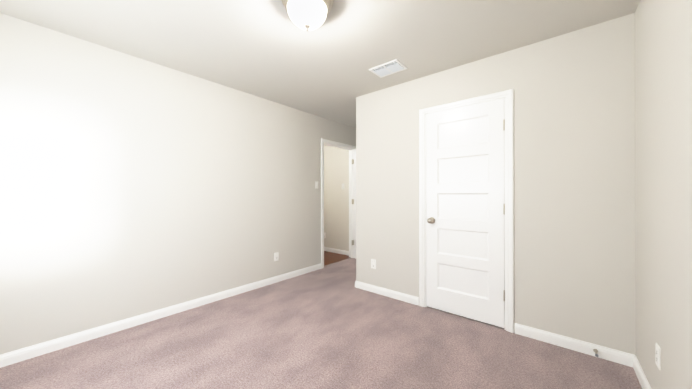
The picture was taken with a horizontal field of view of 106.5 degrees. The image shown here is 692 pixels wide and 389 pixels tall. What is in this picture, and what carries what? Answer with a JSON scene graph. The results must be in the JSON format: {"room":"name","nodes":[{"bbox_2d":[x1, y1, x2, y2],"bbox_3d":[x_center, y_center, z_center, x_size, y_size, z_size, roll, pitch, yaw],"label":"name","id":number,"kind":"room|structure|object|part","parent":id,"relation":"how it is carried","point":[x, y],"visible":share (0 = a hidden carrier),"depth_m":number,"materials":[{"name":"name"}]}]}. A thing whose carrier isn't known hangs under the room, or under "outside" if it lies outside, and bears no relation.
{"room":"empty bedroom","nodes":[
{"label":"empty bedroom","id":0,"kind":"room"},
{"bbox_2d":[0,13,355,354],"bbox_3d":[-1.274,-0.030,3.209,0.120,2.440,4.790,0,0,40],"label":"wall","id":1,"kind":"structure","parent":0,"point":[131,186],"depth_m":2.32,"materials":[{"name":"white paint"}]},
{"bbox_2d":[0,263,320,367],"bbox_3d":[-1.539,1.147,2.783,0.014,0.085,3.560,0,0,40],"label":"baseboard","id":2,"kind":"structure","parent":1,"relation":"attached to","point":[20,355],"depth_m":2.30,"materials":[{"name":"white wood"}]},
{"bbox_2d":[274,252,278,260],"bbox_3d":[-0.944,0.844,3.506,0.007,0.115,0.070,0,0,40],"label":"outlet","id":3,"kind":"object","parent":1,"relation":"attached to","point":[276,256],"visible":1,"depth_m":3.50,"materials":[{"name":"white plastic"}]},
{"bbox_2d":[321,138,355,268],"bbox_3d":[-0.145,0.143,4.559,0.143,2.098,0.938,0,0,40],"label":"door frame","id":4,"kind":"structure","parent":1,"relation":"attached to","point":[323,141],"depth_m":4.55,"materials":[{"name":"white wood"}]},
{"bbox_2d":[352,149,355,258],"bbox_3d":[0.433,0.169,4.553,0.802,2.022,0.182,0,0,42],"label":"hall door","id":5,"kind":"structure","parent":1,"relation":"in","point":[354,204],"depth_m":4.78,"materials":[{"name":"white wood"}]},
{"bbox_3d":[0.125,0.143,4.782,0.036,1.601,0.035,0,0,42],"label":"hall door hinges","id":6,"kind":"part","parent":5,"relation":"part of","materials":[{"name":"white wood"}]},
{"bbox_2d":[0,0,639,127],"bbox_3d":[-0.395,-1.301,2.481,4.806,0.100,4.790,0,0,40],"label":"ceiling","id":7,"kind":"structure","parent":0,"point":[270,50],"depth_m":2.02,"materials":[{"name":"white paint"}]},
{"bbox_2d":[281,0,333,31],"bbox_3d":[-0.247,-1.148,1.656,0.336,0.208,0.336,0,0,40],"label":"ceiling light","id":8,"kind":"object","parent":7,"relation":"attached to","point":[308,15],"visible":1,"depth_m":1.60,"materials":[{"name":"white glass"}]},
{"bbox_2d":[369,59,407,77],"bbox_3d":[0.419,-1.246,2.573,0.315,0.009,0.225,0,0,40],"label":"ceiling vent","id":9,"kind":"object","parent":7,"relation":"in","point":[388,68],"visible":1,"depth_m":2.56,"materials":[{"name":"white metal"}]},
{"bbox_2d":[0,258,641,388],"bbox_3d":[0.092,1.238,2.073,3.541,0.100,4.790,0,0,40],"label":"floor carpet","id":10,"kind":"object","parent":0,"point":[331,326],"visible":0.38,"depth_m":1.94,"materials":[{"name":"carpet"}]},
{"bbox_2d":[324,145,348,250],"bbox_3d":[-0.245,-0.026,5.389,1.320,2.440,0.120,0,0,40],"label":"wall","id":11,"kind":"structure","parent":0,"point":[336,198],"depth_m":5.27,"materials":[{"name":"white paint"}]},
{"bbox_2d":[324,247,348,255],"bbox_3d":[-0.288,1.151,5.335,1.080,0.085,0.014,0,0,40],"label":"baseboard","id":12,"kind":"structure","parent":11,"relation":"attached to","point":[338,251],"depth_m":5.25,"materials":[{"name":"white wood"}]},
{"bbox_2d":[324,251,349,265],"bbox_3d":[-1.055,1.244,4.454,1.265,0.096,2.590,0,0,40],"label":"floor","id":13,"kind":"structure","parent":0,"point":[330,257],"depth_m":4.91,"materials":[{"name":"brown wood"}]},
{"bbox_2d":[356,13,635,354],"bbox_3d":[1.098,-0.031,2.595,2.417,2.440,0.120,0,0,40],"label":"wall","id":14,"kind":"structure","parent":0,"point":[574,184],"depth_m":2.06,"materials":[{"name":"white paint"}]},
{"bbox_2d":[371,259,375,268],"bbox_3d":[0.333,0.845,3.146,0.070,0.115,0.007,0,0,40],"label":"outlet","id":15,"kind":"object","parent":14,"relation":"attached to","point":[373,263],"visible":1,"depth_m":3.14,"materials":[{"name":"white plastic"}]},
{"bbox_2d":[356,281,418,305],"bbox_3d":[0.459,1.147,3.037,0.835,0.085,0.014,0,0,40],"label":"baseboard","id":16,"kind":"structure","parent":14,"relation":"attached to","point":[411,299],"depth_m":3.00,"materials":[{"name":"white wood"}]},
{"bbox_2d":[426,99,503,327],"bbox_3d":[1.107,0.166,2.487,0.708,2.022,0.108,0,0,40],"label":"closet door","id":17,"kind":"structure","parent":14,"relation":"in","point":[464,211],"depth_m":2.48,"materials":[{"name":"white wood"}]},
{"bbox_3d":[0.871,0.269,2.660,0.066,0.066,0.074,0,0,40],"label":"knob","id":18,"kind":"part","parent":17,"relation":"part of","materials":[{"name":"silver metal"}]},
{"bbox_2d":[419,89,513,332],"bbox_3d":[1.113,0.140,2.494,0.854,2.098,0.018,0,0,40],"label":"door frame","id":19,"kind":"structure","parent":14,"relation":"attached to","point":[508,95],"depth_m":2.25,"materials":[{"name":"white wood"}]},
{"bbox_2d":[503,119,504,300],"bbox_3d":[1.389,0.139,2.271,0.011,1.601,0.010,0,0,40],"label":"closet door hinges","id":20,"kind":"object","parent":14,"relation":"attached to","point":[504,208],"visible":1,"depth_m":2.27,"materials":[{"name":"silver metal"}]},
{"bbox_2d":[515,323,634,366],"bbox_3d":[1.716,1.146,1.994,0.700,0.085,0.014,0,0,40],"label":"baseboard","id":21,"kind":"structure","parent":14,"relation":"attached to","point":[615,356],"depth_m":1.96,"materials":[{"name":"white wood"}]},
{"bbox_2d":[635,0,691,388],"bbox_3d":[1.409,-0.033,0.983,0.120,2.440,4.790,0,0,40],"label":"wall","id":22,"kind":"structure","parent":0,"point":[663,155],"depth_m":1.28,"materials":[{"name":"white paint"}]},
{"bbox_2d":[633,355,650,388],"bbox_3d":[0.945,1.143,0.526,0.014,0.085,3.258,0,0,40],"label":"baseboard","id":23,"kind":"structure","parent":22,"relation":"attached to","point":[641,377],"depth_m":1.63,"materials":[{"name":"white wood"}]},
{"bbox_2d":[655,343,660,369],"bbox_3d":[1.641,0.851,1.361,0.007,0.115,0.070,0,0,40],"label":"outlet","id":24,"kind":"object","parent":22,"relation":"attached to","point":[657,355],"visible":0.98,"depth_m":1.35,"materials":[{"name":"white plastic"}]}
]}

